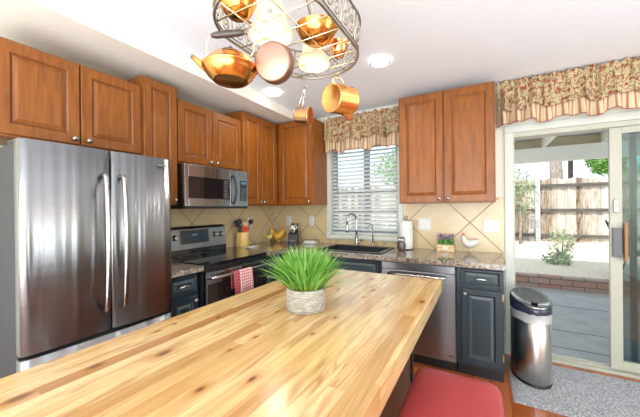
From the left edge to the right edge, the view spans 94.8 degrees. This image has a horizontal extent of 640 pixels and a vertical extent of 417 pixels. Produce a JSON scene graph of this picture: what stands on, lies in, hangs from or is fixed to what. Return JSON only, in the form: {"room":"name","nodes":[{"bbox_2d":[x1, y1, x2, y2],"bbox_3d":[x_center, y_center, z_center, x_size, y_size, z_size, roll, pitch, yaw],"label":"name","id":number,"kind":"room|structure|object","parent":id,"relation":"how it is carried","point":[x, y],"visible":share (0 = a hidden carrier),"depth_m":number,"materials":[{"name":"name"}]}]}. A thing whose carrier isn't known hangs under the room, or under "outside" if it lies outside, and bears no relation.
{"room":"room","nodes":[
{"label":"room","id":0,"kind":"room"},
{"bbox_2d":[0,0,293,123],"bbox_3d":[-1.915,-1.255,1.127,0.560,0.480,6.200,0,0,29],"label":"soffit","id":1,"kind":"structure","parent":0,"point":[87,33],"depth_m":1.92,"materials":[{"name":"paint"}]},
{"bbox_2d":[94,0,639,118],"bbox_3d":[-0.027,-1.268,0.069,5.190,0.334,6.480,0,0,29],"label":"ceiling","id":2,"kind":"structure","parent":0,"point":[430,46],"depth_m":1.99,"materials":[{"name":"paint"}]},
{"bbox_2d":[266,90,281,96],"bbox_3d":[-0.453,-1.122,2.877,0.156,0.005,0.156,0,0,29],"label":"recessed light","id":3,"kind":"object","parent":2,"relation":"in","point":[273,93],"visible":1,"depth_m":2.87,"materials":[{"name":"grey plastic"}]},
{"bbox_2d":[212,0,360,78],"bbox_3d":[-0.105,-0.917,1.182,0.436,0.525,0.707,0,0,29],"label":"pot rack","id":4,"kind":"object","parent":2,"relation":"hanging from","point":[311,60],"visible":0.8,"depth_m":1.17,"materials":[{"name":"grey metal"}]},
{"bbox_2d":[219,0,256,22],"bbox_3d":[-0.287,-0.695,1.027,0.130,0.054,0.130,0,0,29],"label":"copper bowl","id":5,"kind":"object","parent":4,"relation":"on","point":[246,14],"visible":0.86,"depth_m":1.00,"materials":[{"name":"orange metal"}]},
{"bbox_2d":[249,0,329,72],"bbox_3d":[-0.115,-0.841,1.236,0.179,0.374,0.431,0,0,29],"label":"lamp","id":6,"kind":"object","parent":4,"relation":"on","point":[311,60],"depth_m":1.17,"materials":[{"name":"white glass"}]},
{"bbox_2d":[296,14,337,47],"bbox_3d":[-0.013,-0.700,1.191,0.172,0.059,0.172,0,0,29],"label":"copper bowl","id":7,"kind":"object","parent":4,"relation":"on","point":[325,24],"visible":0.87,"depth_m":1.14,"materials":[{"name":"orange metal"}]},
{"bbox_2d":[329,37,354,58],"bbox_3d":[0.089,-0.701,1.303,0.100,0.059,0.088,-1,0,-24],"label":"copper pot","id":8,"kind":"object","parent":4,"relation":"on","point":[342,47],"visible":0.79,"depth_m":1.27,"materials":[{"name":"gold metal"}]},
{"bbox_3d":[-0.322,-0.636,1.031,0.043,0.064,0.017,0,0,29],"label":"hook","id":9,"kind":"object","parent":4,"relation":"hanging from","visible":0},
{"bbox_2d":[190,29,257,88],"bbox_3d":[-0.325,-0.533,1.034,0.218,0.183,0.190,0,0,29],"label":"copper kettle","id":10,"kind":"object","parent":9,"relation":"hanging from","point":[228,67],"visible":1,"depth_m":0.98,"materials":[{"name":"orange metal"}]},
{"bbox_3d":[-0.085,-0.633,1.459,0.057,0.077,0.028,0,0,29],"label":"hook","id":11,"kind":"object","parent":4,"relation":"hanging from","visible":0},
{"bbox_2d":[293,86,313,126],"bbox_3d":[-0.080,-0.502,1.458,0.093,0.198,0.096,0,0,29],"label":"measuring cup","id":12,"kind":"object","parent":11,"relation":"hanging from","point":[302,115],"visible":1,"depth_m":1.43,"materials":[{"name":"orange metal"}]},
{"bbox_3d":[0.087,-0.649,1.433,0.027,0.049,0.045,0,0,29],"label":"hook","id":13,"kind":"object","parent":4,"relation":"hanging from","visible":0},
{"bbox_2d":[322,76,359,120],"bbox_3d":[0.099,-0.540,1.433,0.144,0.204,0.140,-1,0,-43],"label":"copper pitcher","id":14,"kind":"object","parent":13,"relation":"hanging from","point":[344,100],"visible":1,"depth_m":1.40,"materials":[{"name":"gold metal"}]},
{"bbox_3d":[-0.166,-0.723,0.984,0.031,0.070,0.031,0,0,29],"label":"hook","id":15,"kind":"object","parent":4,"relation":"hanging from","visible":0},
{"bbox_2d":[255,0,293,84],"bbox_3d":[-0.159,-0.563,1.006,0.136,0.259,0.069,-1,0,13],"label":"copper saucepan","id":16,"kind":"object","parent":15,"relation":"hanging from","point":[274,61],"visible":0.98,"depth_m":0.99,"materials":[{"name":"orange metal"}]},
{"bbox_2d":[370,58,389,67],"bbox_3d":[0.468,-1.133,2.292,0.156,0.005,0.156,0,0,29],"label":"recessed light","id":17,"kind":"object","parent":2,"relation":"in","point":[378,62],"visible":1,"depth_m":2.28,"materials":[{"name":"grey plastic"}]},
{"bbox_2d":[317,86,639,341],"bbox_3d":[1.537,-0.156,2.834,4.900,2.950,0.140,0,0,29],"label":"wall","id":18,"kind":"structure","parent":0,"point":[499,132],"depth_m":2.69,"materials":[{"name":"paint"}]},
{"bbox_2d":[273,205,326,242],"bbox_3d":[-0.279,0.185,3.767,0.815,0.540,0.012,0,0,29],"label":"backsplash","id":19,"kind":"structure","parent":18,"relation":"attached to","point":[300,215],"depth_m":3.72,"materials":[{"name":"tile"}]},
{"bbox_2d":[287,216,290,224],"bbox_3d":[-0.404,0.158,3.824,0.072,0.116,0.010,0,0,29],"label":"wall outlet","id":20,"kind":"object","parent":19,"relation":"attached to","point":[288,217],"visible":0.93,"depth_m":3.82,"materials":[{"name":"grey plastic"}]},
{"bbox_2d":[309,216,313,225],"bbox_3d":[-0.103,0.156,3.656,0.072,0.116,0.010,0,0,29],"label":"wall outlet","id":21,"kind":"object","parent":19,"relation":"attached to","point":[311,218],"visible":1,"depth_m":3.65,"materials":[{"name":"grey plastic"}]},
{"bbox_2d":[276,118,326,205],"bbox_3d":[-0.365,-0.522,3.598,0.836,0.973,0.381,0,0,29],"label":"upper cabinet","id":22,"kind":"object","parent":18,"relation":"attached to","point":[301,148],"visible":0.77,"depth_m":3.38,"materials":[{"name":"orange wood"}]},
{"bbox_2d":[324,106,398,152],"bbox_3d":[0.464,-0.853,3.258,0.922,0.435,0.160,0,0,29],"label":"window valance","id":23,"kind":"object","parent":18,"relation":"attached to","point":[366,130],"visible":0.93,"depth_m":3.23,"materials":[{"name":"fabric"}]},
{"bbox_2d":[326,146,403,240],"bbox_3d":[0.480,-0.211,3.332,0.910,1.120,0.065,0,0,29],"label":"trim","id":24,"kind":"structure","parent":18,"relation":"attached to","point":[329,197],"depth_m":3.43,"materials":[{"name":"grey wood"}]},
{"bbox_2d":[333,146,397,233],"bbox_3d":[0.530,-0.234,3.421,0.820,1.075,0.040,0,0,29],"label":"window","id":25,"kind":"structure","parent":18,"relation":"in","point":[393,232],"depth_m":3.40,"materials":[{"name":"grey plastic"}]},
{"bbox_2d":[332,145,397,235],"bbox_3d":[0.500,-0.235,3.368,0.796,1.065,0.066,0,0,29],"label":"window blinds","id":26,"kind":"object","parent":25,"relation":"attached to","point":[388,209],"visible":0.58,"depth_m":3.35,"materials":[{"name":"white plastic"}]},
{"bbox_2d":[326,197,503,255],"bbox_3d":[0.873,0.175,3.122,1.825,0.540,0.012,0,0,29],"label":"backsplash","id":27,"kind":"structure","parent":18,"relation":"attached to","point":[455,219],"depth_m":2.86,"materials":[{"name":"tile"}]},
{"bbox_2d":[418,218,430,229],"bbox_3d":[1.066,0.159,3.001,0.120,0.116,0.010,0,0,29],"label":"light switch","id":28,"kind":"object","parent":27,"relation":"attached to","point":[423,223],"visible":1,"depth_m":3.00,"materials":[{"name":"grey plastic"}]},
{"bbox_2d":[484,220,498,232],"bbox_3d":[1.577,0.164,2.715,0.120,0.116,0.010,0,0,29],"label":"wall outlet","id":29,"kind":"object","parent":27,"relation":"attached to","point":[490,226],"visible":1,"depth_m":2.71,"materials":[{"name":"grey plastic"}]},
{"bbox_2d":[399,81,495,203],"bbox_3d":[1.168,-0.549,2.739,0.790,1.000,0.381,0,0,29],"label":"upper cabinet","id":30,"kind":"object","parent":18,"relation":"attached to","point":[447,137],"visible":1,"depth_m":2.58,"materials":[{"name":"orange wood"}]},
{"bbox_2d":[497,56,639,127],"bbox_3d":[2.410,-0.929,2.161,1.916,0.416,0.173,0,0,29],"label":"window valance","id":31,"kind":"object","parent":18,"relation":"attached to","point":[592,90],"visible":1,"depth_m":2.35,"materials":[{"name":"fabric"}]},
{"bbox_2d":[504,110,639,354],"bbox_3d":[2.495,0.281,2.210,1.875,2.060,0.018,0,0,29],"label":"trim","id":32,"kind":"structure","parent":18,"relation":"attached to","point":[629,115],"depth_m":2.64,"materials":[{"name":"grey wood"}]},
{"bbox_2d":[513,119,639,379],"bbox_3d":[2.523,0.303,2.279,1.765,2.014,0.152,0,0,29],"label":"door","id":33,"kind":"structure","parent":18,"relation":"in","point":[560,359],"depth_m":2.33,"materials":[{"name":"beige metal"}]},
{"bbox_2d":[413,354,639,416],"bbox_3d":[-0.033,1.398,0.160,5.050,0.120,6.320,0,0,29],"label":"floor","id":34,"kind":"structure","parent":0,"point":[511,409],"depth_m":2.19,"materials":[{"name":"brown wood"}]},
{"bbox_2d":[0,138,171,378],"bbox_3d":[-1.409,0.510,1.780,0.720,1.678,0.737,0,0,29],"label":"refrigerator","id":35,"kind":"object","parent":34,"relation":"on","point":[85,232],"visible":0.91,"depth_m":1.49,"materials":[{"name":"grey metal"}]},
{"bbox_2d":[168,272,198,316],"bbox_3d":[-1.220,0.910,2.250,0.641,0.872,0.263,0,0,29],"label":"base cabinet","id":36,"kind":"object","parent":34,"relation":"on","point":[185,299],"visible":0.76,"depth_m":2.11,"materials":[{"name":"blue paint"}]},
{"bbox_2d":[171,262,203,277],"bbox_3d":[-1.214,0.452,2.248,0.637,0.040,0.264,0,0,29],"label":"countertop","id":37,"kind":"structure","parent":36,"relation":"on","point":[177,269],"depth_m":2.14,"materials":[{"name":"brown stone"}]},
{"bbox_2d":[171,224,269,307],"bbox_3d":[-0.934,0.744,2.655,0.710,1.158,0.706,0,0,29],"label":"range","id":38,"kind":"object","parent":34,"relation":"on","point":[200,241],"visible":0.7,"depth_m":2.60,"materials":[{"name":"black metal"}]},
{"bbox_2d":[171,249,266,267],"bbox_3d":[-0.919,0.434,2.645,0.539,0.026,0.706,0,0,29],"label":"cooktop","id":39,"kind":"object","parent":38,"relation":"in","point":[208,258],"depth_m":2.57,"materials":[{"name":"black glass"}]},
{"bbox_2d":[231,270,240,294],"bbox_3d":[-0.684,0.616,2.396,0.051,0.220,0.065,0,0,29],"label":"dish towel","id":40,"kind":"object","parent":38,"relation":"hanging from","point":[235,279],"visible":0.91,"depth_m":2.39,"materials":[{"name":"red fabric"}]},
{"bbox_2d":[239,267,253,292],"bbox_3d":[-0.632,0.608,2.487,0.056,0.205,0.145,0,0,29],"label":"dish towel","id":41,"kind":"object","parent":38,"relation":"hanging from","point":[246,274],"visible":0.84,"depth_m":2.48,"materials":[{"name":"red fabric"}]},
{"bbox_2d":[0,269,441,416],"bbox_3d":[-0.075,0.880,1.181,0.857,0.914,1.708,0,0,29],"label":"kitchen island","id":42,"kind":"object","parent":34,"relation":"on","point":[244,354],"visible":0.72,"depth_m":0.82,"materials":[{"name":"brown wood"}]},
{"bbox_2d":[258,244,369,314],"bbox_3d":[-0.021,0.281,1.263,0.512,0.284,0.418,-1,0,-27],"label":"potted grass","id":43,"kind":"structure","parent":42,"relation":"on","point":[306,278],"depth_m":1.18,"materials":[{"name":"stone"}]},
{"bbox_2d":[286,285,325,314],"bbox_3d":[-0.059,0.376,1.245,0.168,0.093,0.168,0,0,29],"label":"pot","id":44,"kind":"object","parent":43,"relation":"on","point":[299,301],"depth_m":1.17,"materials":[{"name":"stone"}]},
{"bbox_2d":[265,253,287,283],"bbox_3d":[-0.573,0.903,3.406,0.641,0.872,0.933,0,0,29],"label":"base cabinet","id":45,"kind":"object","parent":34,"relation":"on","point":[268,279],"visible":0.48,"depth_m":2.98,"materials":[{"name":"blue paint"}]},
{"bbox_2d":[221,240,506,270],"bbox_3d":[0.285,0.437,2.914,2.628,0.040,0.927,0,0,29],"label":"countertop","id":46,"kind":"structure","parent":45,"relation":"on","point":[473,259],"depth_m":2.63,"materials":[{"name":"brown stone"}]},
{"bbox_2d":[236,232,248,246],"bbox_3d":[-0.872,0.345,3.304,0.140,0.163,0.140,0,0,29],"label":"utensil crock","id":47,"kind":"object","parent":46,"relation":"on","point":[242,238],"visible":0.89,"depth_m":3.25,"materials":[{"name":"brown wood"}]},
{"bbox_2d":[234,220,239,231],"bbox_3d":[-0.896,0.271,3.251,0.038,0.288,0.112,0,0,39],"label":"spatula","id":48,"kind":"object","parent":47,"relation":"in","point":[237,224],"visible":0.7,"depth_m":3.23,"materials":[{"name":"black plastic"}]},
{"bbox_2d":[264,231,272,242],"bbox_3d":[-0.634,0.348,3.631,0.129,0.151,0.069,-1,0,9],"label":"bird figurine","id":49,"kind":"object","parent":46,"relation":"on","point":[268,237],"visible":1,"depth_m":3.61,"materials":[{"name":"yellow ceramic"}]},
{"bbox_2d":[270,226,284,240],"bbox_3d":[-0.538,0.323,3.783,0.203,0.198,0.106,-1,0,4],"label":"rooster figurine","id":50,"kind":"object","parent":46,"relation":"on","point":[276,235],"visible":1,"depth_m":3.75,"materials":[{"name":"yellow ceramic"}]},
{"bbox_2d":[288,223,298,243],"bbox_3d":[-0.322,0.300,3.563,0.112,0.243,0.120,-1,0,9],"label":"knife block","id":51,"kind":"object","parent":46,"relation":"on","point":[293,235],"visible":1,"depth_m":3.53,"materials":[{"name":"black plastic"}]},
{"bbox_2d":[302,239,317,243],"bbox_3d":[-0.114,0.393,3.499,0.180,0.054,0.108,-1,0,25],"label":"butter dish","id":52,"kind":"object","parent":46,"relation":"on","point":[308,241],"visible":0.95,"depth_m":3.47,"materials":[{"name":"white ceramic"}]},
{"bbox_2d":[345,213,361,244],"bbox_3d":[0.362,0.231,3.264,0.199,0.369,0.096,-1,0,-19],"label":"kitchen faucet","id":53,"kind":"object","parent":46,"relation":"on","point":[349,214],"visible":0.94,"depth_m":3.29,"materials":[{"name":"grey metal"}]},
{"bbox_2d":[317,244,394,253],"bbox_3d":[0.368,0.509,3.029,0.684,0.202,0.452,0,0,29],"label":"sink","id":54,"kind":"object","parent":46,"relation":"in","point":[339,247],"visible":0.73,"depth_m":3.17,"materials":[{"name":"black metal"}]},
{"bbox_2d":[325,245,387,252],"bbox_3d":[0.368,0.512,3.029,0.636,0.196,0.404,0,0,29],"label":"basin","id":55,"kind":"object","parent":54,"relation":"in","point":[346,248],"depth_m":3.18,"materials":[{"name":"black metal"}]},
{"bbox_2d":[368,224,373,245],"bbox_3d":[0.544,0.291,3.201,0.104,0.246,0.061,-1,0,-33],"label":"filter faucet","id":56,"kind":"object","parent":46,"relation":"on","point":[369,224],"visible":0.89,"depth_m":3.20,"materials":[{"name":"grey metal"}]},
{"bbox_2d":[397,236,405,250],"bbox_3d":[0.796,0.342,2.883,0.086,0.139,0.070,-1,0,19],"label":"owl figurine","id":57,"kind":"object","parent":46,"relation":"on","point":[401,245],"visible":1,"depth_m":2.86,"materials":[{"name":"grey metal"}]},
{"bbox_2d":[437,244,454,251],"bbox_3d":[1.213,0.378,2.841,0.150,0.059,0.082,0,0,29],"label":"wooden planter","id":58,"kind":"object","parent":46,"relation":"on","point":[450,248],"visible":1,"depth_m":2.81,"materials":[{"name":"brown wood"}]},
{"bbox_2d":[437,233,442,247],"bbox_3d":[1.176,0.320,2.865,0.066,0.163,0.063,-1,0,-41],"label":"plant","id":59,"kind":"object","parent":58,"relation":"in","point":[440,241],"visible":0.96,"depth_m":2.86,"materials":[{"name":"green plant"}]},
{"bbox_2d":[442,233,448,244],"bbox_3d":[1.216,0.320,2.844,0.065,0.162,0.067,0,0,29],"label":"plant","id":60,"kind":"object","parent":58,"relation":"in","point":[445,239],"visible":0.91,"depth_m":2.83,"materials":[{"name":"green plant"}]},
{"bbox_2d":[448,234,453,244],"bbox_3d":[1.253,0.320,2.820,0.063,0.162,0.070,-1,0,-29],"label":"plant","id":61,"kind":"object","parent":58,"relation":"in","point":[451,242],"visible":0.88,"depth_m":2.81,"materials":[{"name":"green plant"}]},
{"bbox_2d":[460,232,478,251],"bbox_3d":[1.395,0.314,2.751,0.167,0.182,0.088,-1,0,21],"label":"figurine","id":62,"kind":"object","parent":46,"relation":"on","point":[468,243],"visible":1,"depth_m":2.73,"materials":[{"name":"white ceramic"}]},
{"bbox_2d":[291,253,381,273],"bbox_3d":[0.240,0.895,3.119,1.033,0.872,0.641,0,0,29],"label":"base cabinet","id":63,"kind":"object","parent":34,"relation":"on","point":[364,265],"visible":0.05,"depth_m":2.72,"materials":[{"name":"blue paint"}]},
{"bbox_2d":[382,261,456,371],"bbox_3d":[0.939,0.890,2.692,0.593,0.870,0.667,0,0,29],"label":"dishwasher","id":64,"kind":"object","parent":34,"relation":"on","point":[436,346],"visible":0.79,"depth_m":2.38,"materials":[{"name":"grey metal"}]},
{"bbox_2d":[398,367,504,416],"bbox_3d":[0.510,1.029,1.128,0.349,0.606,0.436,0,0,29],"label":"bar stool","id":65,"kind":"object","parent":34,"relation":"on","point":[431,392],"visible":1,"depth_m":1.14,"materials":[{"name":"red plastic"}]},
{"bbox_2d":[456,267,504,382],"bbox_3d":[1.358,0.886,2.494,0.320,0.872,0.641,0,0,29],"label":"base cabinet","id":66,"kind":"object","parent":34,"relation":"on","point":[480,292],"visible":0.92,"depth_m":2.25,"materials":[{"name":"blue paint"}]},
{"bbox_2d":[507,356,639,416],"bbox_3d":[2.149,1.307,1.949,1.500,0.013,0.705,0,0,29],"label":"door mat","id":67,"kind":"object","parent":34,"relation":"on","point":[573,393],"visible":0.78,"depth_m":2.06,"materials":[{"name":"grey carpet"}]},
{"bbox_2d":[510,287,552,389],"bbox_3d":[1.644,0.981,2.301,0.264,0.645,0.377,0,0,29],"label":"trash can","id":68,"kind":"object","parent":67,"relation":"on","point":[531,311],"visible":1,"depth_m":2.17,"materials":[{"name":"silver metal"}]},
{"bbox_3d":[-2.185,-0.118,1.355,0.150,2.950,6.320,0,0,29],"label":"wall","id":69,"kind":"structure","parent":0,"visible":0},
{"bbox_2d":[0,36,140,154],"bbox_3d":[-1.598,-0.629,1.866,0.381,0.510,0.743,0,0,29],"label":"upper cabinet","id":70,"kind":"object","parent":69,"relation":"attached to","point":[44,96],"visible":0.94,"depth_m":1.72,"materials":[{"name":"orange wood"}]},
{"bbox_2d":[127,75,178,204],"bbox_3d":[-1.343,-0.493,2.309,0.391,0.938,0.273,0,0,29],"label":"upper cabinet","id":71,"kind":"object","parent":69,"relation":"attached to","point":[158,99],"visible":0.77,"depth_m":2.22,"materials":[{"name":"orange wood"}]},
{"bbox_2d":[176,98,240,170],"bbox_3d":[-1.107,-0.630,2.743,0.381,0.520,0.713,0,0,29],"label":"upper cabinet","id":72,"kind":"object","parent":69,"relation":"attached to","point":[205,137],"visible":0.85,"depth_m":2.61,"materials":[{"name":"orange wood"}]},
{"bbox_2d":[171,163,247,208],"bbox_3d":[-1.049,-0.179,2.715,0.465,0.363,0.704,0,0,29],"label":"microwave","id":73,"kind":"object","parent":72,"relation":"attached to","point":[198,186],"visible":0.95,"depth_m":2.53,"materials":[{"name":"silver metal"}]},
{"bbox_2d":[171,206,273,257],"bbox_3d":[-1.101,0.194,3.121,0.012,0.540,1.918,0,0,29],"label":"backsplash","id":74,"kind":"structure","parent":69,"relation":"attached to","point":[262,216],"depth_m":3.30,"materials":[{"name":"tile"}]},
{"bbox_2d":[223,111,276,205],"bbox_3d":[-0.782,-0.513,3.310,0.391,0.963,0.588,0,0,29],"label":"upper cabinet","id":75,"kind":"object","parent":69,"relation":"attached to","point":[258,135],"visible":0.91,"depth_m":3.19,"materials":[{"name":"orange wood"}]},
{"label":"outside","id":76,"kind":"structure","parent":0,"visible":0},
{"bbox_2d":[515,240,639,281],"bbox_3d":[8.274,1.080,9.626,22.000,0.104,12.000,0,0,29],"label":"ground","id":77,"kind":"structure","parent":76,"point":[591,260],"depth_m":6.27,"materials":[{"name":"stone"}]},
{"bbox_2d":[372,149,395,186],"bbox_3d":[4.747,-0.934,13.583,4.912,4.221,2.487,0,0,29],"label":"tree","id":78,"kind":"object","parent":77,"relation":"on","point":[393,158],"visible":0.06,"depth_m":13.95,"materials":[{"name":"green plant"}]},
{"bbox_2d":[338,174,639,244],"bbox_3d":[7.054,0.087,9.463,16.046,2.140,0.214,0,0,29],"label":"wooden fence","id":79,"kind":"object","parent":77,"relation":"on","point":[573,203],"visible":0.2,"depth_m":9.16,"materials":[{"name":"beige wood"}]},
{"bbox_2d":[514,168,538,243],"bbox_3d":[6.039,-0.049,8.942,1.077,2.376,0.943,0,0,29],"label":"tree","id":80,"kind":"object","parent":77,"relation":"on","point":[518,201],"visible":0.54,"depth_m":8.87,"materials":[{"name":"green plant"}]},
{"bbox_2d":[549,161,563,178],"bbox_3d":[8.563,-2.048,10.919,4.463,6.383,3.082,0,0,29],"label":"tree","id":81,"kind":"object","parent":77,"relation":"on","point":[555,168],"visible":0.02,"depth_m":10.57,"materials":[{"name":"brown plant"}]},
{"bbox_2d":[541,251,573,264],"bbox_3d":[4.898,1.037,6.080,0.522,0.317,0.480,0,0,29],"label":"shrub","id":82,"kind":"object","parent":77,"relation":"on","point":[562,256],"visible":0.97,"depth_m":6.05,"materials":[{"name":"green plant"}]},
{"bbox_2d":[547,228,577,257],"bbox_3d":[5.470,0.787,6.631,0.566,0.757,0.562,0,0,29],"label":"shrub","id":83,"kind":"object","parent":77,"relation":"on","point":[568,246],"visible":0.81,"depth_m":6.59,"materials":[{"name":"green plant"}]},
{"bbox_2d":[568,161,572,177],"bbox_3d":[10.399,-2.104,12.220,0.180,6.350,0.180,0,0,29],"label":"utility pole","id":84,"kind":"object","parent":77,"relation":"on","point":[570,163],"visible":0.02,"depth_m":12.16,"materials":[{"name":"wood"}]},
{"bbox_2d":[584,157,639,176],"bbox_3d":[11.011,-0.730,10.289,2.768,3.704,2.508,0,0,29],"label":"tree","id":85,"kind":"object","parent":77,"relation":"on","point":[600,167],"visible":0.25,"depth_m":10.47,"materials":[{"name":"green plant"}]},
{"bbox_2d":[605,220,639,269],"bbox_3d":[5.361,0.674,4.954,0.588,0.958,0.697,-1,0,-31],"label":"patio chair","id":86,"kind":"object","parent":77,"relation":"on","point":[607,223],"visible":0.09,"depth_m":5.10,"materials":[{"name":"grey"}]},
{"bbox_2d":[627,156,639,169],"bbox_3d":[7.403,-0.224,5.429,2.315,2.678,2.315,-1,0,-38],"label":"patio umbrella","id":87,"kind":"object","parent":77,"relation":"on","point":[637,157],"visible":0.36,"depth_m":5.90,"materials":[{"name":"teal fabric"}]},
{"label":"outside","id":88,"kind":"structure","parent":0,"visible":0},
{"bbox_2d":[515,285,639,301],"bbox_3d":[3.430,1.413,5.064,12.000,0.110,0.380,0,0,29],"label":"gravel strip","id":89,"kind":"object","parent":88,"point":[540,289],"depth_m":4.74,"materials":[{"name":"grey gravel"}]},
{"bbox_2d":[515,272,639,296],"bbox_3d":[3.560,1.286,5.299,12.000,0.260,0.160,0,0,29],"label":"brick edging","id":90,"kind":"object","parent":89,"relation":"on","point":[595,285],"visible":0.12,"depth_m":4.90,"materials":[{"name":"brick"}]},
{"bbox_3d":[2.735,0.289,5.559,0.100,2.130,0.100,0,0,29],"label":"patio post","id":91,"kind":"object","parent":89,"relation":"on","visible":0},
{"bbox_2d":[514,139,639,163],"bbox_3d":[5.684,-0.921,3.906,6.900,0.238,0.130,0,0,29],"label":"beam","id":92,"kind":"structure","parent":91,"relation":"on","point":[599,150],"depth_m":4.76,"materials":[{"name":"white paint"}]},
{"bbox_2d":[541,131,607,147],"bbox_3d":[5.119,-1.109,2.777,6.050,0.149,3.250,0,0,29],"label":"rafters","id":93,"kind":"object","parent":92,"relation":"on","point":[545,141],"visible":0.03,"depth_m":4.52,"materials":[{"name":"white paint"}]},
{"bbox_2d":[514,131,602,141],"bbox_3d":[5.063,-1.199,2.801,6.900,0.030,3.260,0,0,29],"label":"roof","id":94,"kind":"structure","parent":93,"relation":"on","point":[601,131],"depth_m":4.75,"materials":[{"name":"grey"}]},
{"bbox_2d":[514,133,639,149],"bbox_3d":[5.684,-1.116,3.910,6.900,0.148,0.040,0,0,29],"label":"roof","id":95,"kind":"object","parent":92,"relation":"on","point":[590,138],"depth_m":4.81,"materials":[{"name":"beige wood"}]},
{"bbox_3d":[0.869,0.241,2.976,0.148,0.340,0.147,0,0,29],"label":"paper towel holder","id":96,"kind":"object","parent":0,"visible":0},
{"bbox_2d":[399,221,412,248],"bbox_3d":[0.870,0.265,2.976,0.132,0.275,0.132,0,0,29],"label":"paper towel roll","id":97,"kind":"object","parent":96,"relation":"on","point":[405,227],"visible":0.8,"depth_m":2.92,"materials":[{"name":"white paper"}]},
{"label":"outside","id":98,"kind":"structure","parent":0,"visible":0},
{"bbox_2d":[541,292,639,363],"bbox_3d":[2.697,1.417,3.755,12.000,0.120,2.620,0,0,29],"label":"patio slab","id":99,"kind":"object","parent":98,"point":[578,320],"depth_m":3.37,"materials":[{"name":"concrete"}]},
{"bbox_2d":[553,305,639,359],"bbox_3d":[2.616,1.357,3.611,12.000,0.002,1.532,0,0,29],"label":"joint","id":100,"kind":"object","parent":99,"relation":"on","point":[556,305],"depth_m":3.11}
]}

